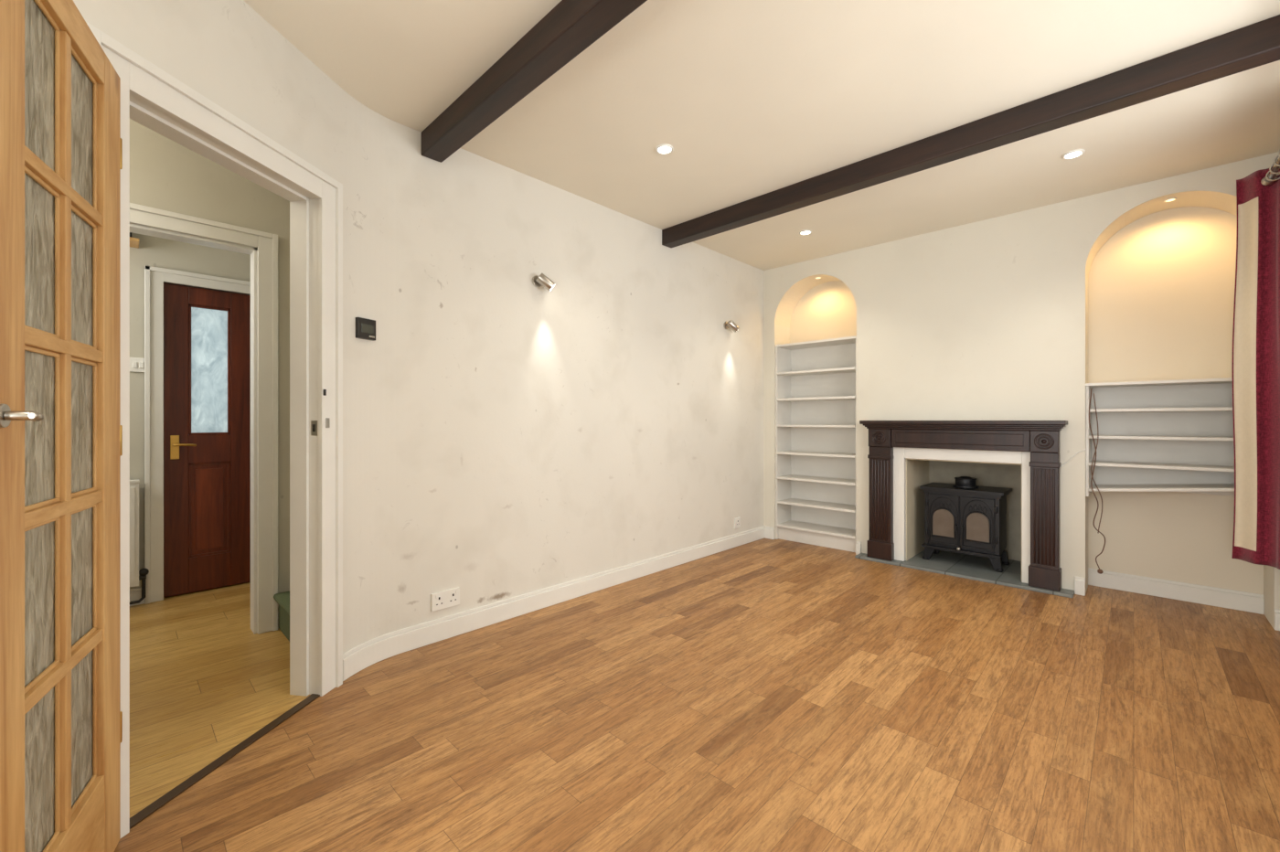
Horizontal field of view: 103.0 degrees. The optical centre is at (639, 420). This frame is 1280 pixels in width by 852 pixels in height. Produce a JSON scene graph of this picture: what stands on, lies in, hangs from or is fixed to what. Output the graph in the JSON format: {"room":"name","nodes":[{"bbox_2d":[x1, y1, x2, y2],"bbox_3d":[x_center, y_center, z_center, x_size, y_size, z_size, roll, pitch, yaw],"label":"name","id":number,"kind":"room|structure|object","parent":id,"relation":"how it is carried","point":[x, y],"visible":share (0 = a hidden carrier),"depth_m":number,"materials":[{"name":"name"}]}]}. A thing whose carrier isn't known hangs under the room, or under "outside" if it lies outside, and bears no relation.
{"room":"living room","nodes":[
{"label":"living room","id":0,"kind":"room"},
{"bbox_2d":[129,232,250,588],"bbox_3d":[-3.283,-0.154,2.834,0.100,2.509,3.500,0,0,44],"label":"wall","id":1,"kind":"structure","parent":0,"point":[154,251],"depth_m":3.06,"materials":[{"name":"paint"}]},
{"bbox_2d":[129,232,139,248],"bbox_3d":[-3.155,-1.090,2.780,0.160,0.120,0.600,0,0,44],"label":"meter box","id":2,"kind":"object","parent":1,"relation":"attached to","point":[133,241],"visible":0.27,"depth_m":2.94,"materials":[{"name":"brown wood"}]},
{"bbox_2d":[129,357,144,372],"bbox_3d":[-2.999,-0.333,3.043,0.016,0.085,0.085,0,0,44],"label":"light switch","id":3,"kind":"object","parent":1,"relation":"attached to","point":[136,364],"visible":0.85,"depth_m":3.04,"materials":[{"name":"white plastic"}]},
{"bbox_2d":[129,586,144,606],"bbox_3d":[-3.720,1.050,2.301,0.015,0.100,2.125,0,0,44],"label":"baseboard","id":4,"kind":"structure","parent":1,"relation":"attached to","point":[135,594],"depth_m":3.03,"materials":[{"name":"white wood"}]},
{"bbox_2d":[129,479,149,604],"bbox_3d":[-3.319,0.725,2.655,0.097,0.750,1.092,0,0,44],"label":"radiator","id":5,"kind":"object","parent":1,"relation":"attached to","point":[136,575],"visible":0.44,"depth_m":2.98,"materials":[{"name":"white metal"}]},
{"bbox_2d":[144,265,250,604],"bbox_3d":[-2.688,0.085,3.427,0.130,2.030,0.930,0,0,44],"label":"trim lobby architrave","id":6,"kind":"structure","parent":1,"relation":"attached to","point":[154,277],"depth_m":3.09,"materials":[{"name":"white wood"}]},
{"bbox_2d":[163,283,250,597],"bbox_3d":[-2.669,0.122,3.409,0.092,1.940,0.760,0,0,44],"label":"door","id":7,"kind":"structure","parent":1,"relation":"in","point":[207,333],"depth_m":3.29,"materials":[{"name":"brown wood"}]},
{"bbox_2d":[73,0,322,171],"bbox_3d":[-1.454,-0.154,1.270,0.120,2.509,1.605,0,0,8],"label":"wall","id":8,"kind":"structure","parent":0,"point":[225,51],"depth_m":1.67,"materials":[{"name":"beige paint"}]},
{"bbox_2d":[129,118,289,628],"bbox_3d":[-2.578,-0.154,2.082,0.100,2.509,3.400,0,0,44],"label":"wall","id":9,"kind":"structure","parent":0,"point":[165,175],"depth_m":2.57,"materials":[{"name":"beige paint"}]},
{"bbox_2d":[129,202,277,634],"bbox_3d":[-2.307,0.062,2.354,0.146,2.075,1.028,0,0,44],"label":"door frame","id":10,"kind":"structure","parent":9,"relation":"attached to","point":[261,246],"depth_m":2.63,"materials":[{"name":"white wood"}]},
{"bbox_2d":[129,581,309,818],"bbox_3d":[-1.094,1.100,3.045,2.971,0.001,6.950,0,0,44],"label":"floor","id":11,"kind":"structure","parent":0,"point":[202,683],"depth_m":2.13,"materials":[{"name":"brown wood"}]},
{"bbox_2d":[273,590,289,641],"bbox_3d":[-1.604,1.002,2.555,0.600,0.195,0.285,0,0,44],"label":"stair step","id":12,"kind":"structure","parent":11,"relation":"on","point":[282,599],"depth_m":2.58,"materials":[{"name":"green carpet"}]},
{"bbox_2d":[322,71,789,653],"bbox_3d":[0.118,-0.154,3.691,0.271,2.509,4.435,0,0,44],"label":"wall","id":13,"kind":"structure","parent":0,"point":[506,436],"depth_m":2.88,"materials":[{"name":"paint"}]},
{"bbox_2d":[0,0,122,851],"bbox_3d":[-1.197,0.100,1.079,0.091,1.985,0.610,0,0,-31],"label":"door","id":14,"kind":"structure","parent":13,"relation":"in","point":[61,142],"depth_m":1.05,"materials":[{"name":"brown wood"}]},
{"bbox_2d":[86,22,342,838],"bbox_3d":[-1.381,0.058,1.704,0.160,2.085,0.875,0,0,8],"label":"door frame","id":15,"kind":"structure","parent":13,"relation":"attached to","point":[151,97],"depth_m":2.03,"materials":[{"name":"white wood"}]},
{"bbox_2d":[355,317,375,341],"bbox_3d":[-1.223,-0.408,2.271,0.028,0.090,0.090,0,0,23],"label":"wall thermostat","id":16,"kind":"object","parent":13,"relation":"attached to","point":[365,328],"visible":1,"depth_m":2.26,"materials":[{"name":"black plastic"}]},
{"bbox_2d":[430,586,459,611],"bbox_3d":[-0.979,0.902,2.571,0.016,0.086,0.146,0,0,44],"label":"electrical socket","id":17,"kind":"object","parent":13,"relation":"attached to","point":[448,598],"visible":1,"depth_m":2.56,"materials":[{"name":"white plastic"}]},
{"bbox_2d":[532,272,554,291],"bbox_3d":[-0.552,-0.800,2.947,0.105,0.102,0.108,0,0,44],"label":"wall spotlight","id":18,"kind":"object","parent":13,"relation":"attached to","point":[542,280],"visible":1,"depth_m":2.92,"materials":[{"name":"metal"}]},
{"bbox_2d":[342,525,765,681],"bbox_3d":[-0.046,1.045,3.466,0.109,0.110,3.587,0,0,44],"label":"baseboard","id":19,"kind":"structure","parent":13,"relation":"attached to","point":[379,648],"depth_m":2.85,"materials":[{"name":"white wood"}]},
{"bbox_2d":[723,320,739,332],"bbox_3d":[0.781,-0.800,4.322,0.105,0.102,0.108,0,0,44],"label":"wall spotlight","id":20,"kind":"object","parent":13,"relation":"attached to","point":[730,324],"visible":1,"depth_m":4.30,"materials":[{"name":"metal"}]},
{"bbox_2d":[734,517,740,528],"bbox_3d":[0.856,0.895,4.463,0.016,0.086,0.086,0,0,44],"label":"electrical socket","id":21,"kind":"object","parent":13,"relation":"attached to","point":[737,521],"visible":1,"depth_m":4.45,"materials":[{"name":"white plastic"}]},
{"bbox_2d":[114,538,1279,851],"bbox_3d":[0.394,1.100,1.707,3.210,0.001,6.800,0,0,44],"label":"floor","id":22,"kind":"structure","parent":0,"point":[763,695],"depth_m":1.77,"materials":[{"name":"laminate"}]},
{"bbox_2d":[129,693,319,829],"bbox_3d":[-1.343,1.097,1.698,0.430,0.006,0.576,0,0,44],"label":"threshold","id":23,"kind":"object","parent":22,"relation":"on","point":[191,781],"depth_m":1.62,"materials":[{"name":"brown wood"}]},
{"bbox_2d":[775,335,856,552],"bbox_3d":[1.621,0.200,4.563,0.749,1.800,0.289,0,0,44],"label":"built-in bookshelf","id":24,"kind":"object","parent":22,"relation":"on","point":[816,381],"visible":0.8,"depth_m":4.67,"materials":[{"name":"white wood"}]},
{"bbox_2d":[854,550,1074,597],"bbox_3d":[2.453,1.090,3.874,1.330,0.020,0.738,0,0,44],"label":"hearth","id":25,"kind":"object","parent":22,"relation":"on","point":[976,568],"visible":0.8,"depth_m":3.74,"materials":[{"name":"stone"}]},
{"bbox_2d":[906,458,1021,561],"bbox_3d":[2.524,0.685,3.896,0.724,0.789,0.608,0,0,44],"label":"fireplace recess","id":26,"kind":"object","parent":25,"relation":"on","point":[919,472],"visible":0.32,"depth_m":4.03,"materials":[{"name":"beige paint"}]},
{"bbox_2d":[859,420,1067,591],"bbox_3d":[2.233,0.540,3.632,1.248,1.080,0.174,0,0,44],"label":"fireplace surround","id":27,"kind":"object","parent":25,"relation":"on","point":[1033,444],"depth_m":3.51,"materials":[{"name":"brown wood"}]},
{"bbox_2d":[919,476,1012,572],"bbox_3d":[2.473,0.754,3.880,0.536,0.652,0.396,0,0,44],"label":"wood-burning stove","id":28,"kind":"object","parent":25,"relation":"on","point":[964,517],"visible":1,"depth_m":3.78,"materials":[{"name":"black metal"}]},
{"bbox_2d":[243,0,1279,270],"bbox_3d":[-0.315,-1.459,2.290,5.160,0.100,7.090,0,0,44],"label":"ceiling","id":29,"kind":"structure","parent":0,"point":[752,99],"depth_m":2.21,"materials":[{"name":"paint"}]},
{"bbox_2d":[421,0,647,162],"bbox_3d":[0.085,-1.351,1.439,3.120,0.115,0.105,0,0,44],"label":"ceiling beam","id":30,"kind":"structure","parent":29,"relation":"attached to","point":[571,26],"depth_m":1.90,"materials":[{"name":"brown wood"}]},
{"bbox_2d":[655,143,673,154],"bbox_3d":[0.127,-1.406,2.638,0.093,0.013,0.093,0,0,44],"label":"recessed light","id":31,"kind":"object","parent":29,"relation":"in","point":[665,148],"visible":1,"depth_m":2.63,"materials":[{"name":"white plastic"}]},
{"bbox_2d":[799,229,811,234],"bbox_3d":[1.237,-1.406,3.805,0.093,0.013,0.093,0,0,44],"label":"recessed light","id":32,"kind":"object","parent":29,"relation":"in","point":[805,231],"visible":1,"depth_m":3.80,"materials":[{"name":"white plastic"}]},
{"bbox_2d":[661,14,1279,247],"bbox_3d":[1.317,-1.351,2.710,3.120,0.115,0.105,0,0,44],"label":"ceiling beam","id":33,"kind":"structure","parent":29,"relation":"attached to","point":[1255,45],"depth_m":2.27,"materials":[{"name":"brown wood"}]},
{"bbox_2d":[1061,149,1085,159],"bbox_3d":[2.287,-1.406,2.688,0.093,0.013,0.093,0,0,44],"label":"recessed light","id":34,"kind":"object","parent":29,"relation":"in","point":[1077,153],"visible":1,"depth_m":2.68,"materials":[{"name":"white plastic"}]},
{"bbox_2d":[789,281,856,343],"bbox_3d":[1.861,-0.154,4.811,0.751,2.509,0.400,0,0,44],"label":"wall","id":35,"kind":"structure","parent":0,"point":[827,310],"depth_m":4.68,"materials":[{"name":"paint"}]},
{"bbox_2d":[856,237,906,560],"bbox_3d":[2.161,-0.154,4.312,0.374,2.509,0.700,0,0,44],"label":"wall","id":36,"kind":"structure","parent":0,"point":[880,268],"depth_m":4.08,"materials":[{"name":"paint"}]},
{"bbox_2d":[774,152,1274,420],"bbox_3d":[2.535,-0.559,3.949,2.919,1.699,0.700,0,0,44],"label":"wall","id":37,"kind":"structure","parent":0,"point":[964,282],"depth_m":3.61,"materials":[{"name":"paint"}]},
{"bbox_2d":[1060,448,1086,467],"bbox_3d":[2.756,0.240,3.242,0.129,0.125,0.006,0,0,44],"label":"cable","id":38,"kind":"object","parent":37,"relation":"attached to","point":[1084,449],"visible":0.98,"depth_m":3.24,"materials":[{"name":"white plastic"}]},
{"bbox_2d":[1163,197,1176,202],"bbox_3d":[3.140,-1.307,3.015,0.052,0.008,0.052,0,0,44],"label":"recessed light","id":39,"kind":"object","parent":37,"relation":"in","point":[1171,198],"visible":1,"depth_m":3.01,"materials":[{"name":"white plastic"}]},
{"bbox_2d":[1022,196,1087,593],"bbox_3d":[2.930,-0.154,3.566,0.318,2.509,0.700,0,0,44],"label":"wall","id":40,"kind":"structure","parent":0,"point":[1055,281],"depth_m":3.29,"materials":[{"name":"paint"}]},
{"bbox_2d":[1088,206,1263,594],"bbox_3d":[3.418,-0.154,3.302,0.750,2.509,0.400,0,0,44],"label":"wall","id":41,"kind":"structure","parent":0,"point":[1161,288],"depth_m":3.17,"materials":[{"name":"paint"}]},
{"bbox_2d":[764,526,1279,630],"bbox_3d":[2.381,1.045,3.807,3.084,0.110,0.318,0,0,44],"label":"baseboard","id":42,"kind":"structure","parent":41,"relation":"attached to","point":[1213,596],"depth_m":3.13,"materials":[{"name":"white wood"}]},
{"bbox_2d":[1085,377,1234,496],"bbox_3d":[3.178,0.122,3.054,0.750,0.715,0.290,0,0,44],"label":"shelf","id":43,"kind":"object","parent":41,"relation":"attached to","point":[1177,435],"visible":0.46,"depth_m":3.14,"materials":[{"name":"white wood"}]},
{"bbox_2d":[1088,388,1105,574],"bbox_3d":[2.841,0.374,3.165,0.079,1.149,0.028,0,0,44],"label":"hanging cable","id":44,"kind":"object","parent":43,"relation":"hanging from","point":[1099,570],"visible":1,"depth_m":3.17,"materials":[{"name":"black plastic"}]},
{"bbox_2d":[1260,149,1279,185],"bbox_3d":[1.972,-1.190,1.261,0.164,0.064,3.456,0,0,44],"label":"pole","id":45,"kind":"object","parent":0,"point":[1269,179],"depth_m":2.45,"materials":[{"name":"silver metal"}]},
{"bbox_2d":[1263,151,1279,629],"bbox_3d":[3.658,-0.154,2.861,0.209,2.509,0.700,0,0,44],"label":"wall","id":46,"kind":"structure","parent":0,"point":[1271,575],"depth_m":2.74,"materials":[{"name":"paint"}]},
{"bbox_3d":[1.299,-0.154,0.363,0.120,2.509,6.170,0,0,44],"label":"wall","id":47,"kind":"structure","parent":0,"visible":0},
{"bbox_2d":[1231,166,1279,569],"bbox_3d":[2.970,-0.268,2.321,0.164,1.985,0.753,0,0,33],"label":"curtain","id":48,"kind":"object","parent":47,"relation":"hanging from","point":[1255,356],"visible":1,"depth_m":2.57,"materials":[{"name":"fabric"}]}
]}

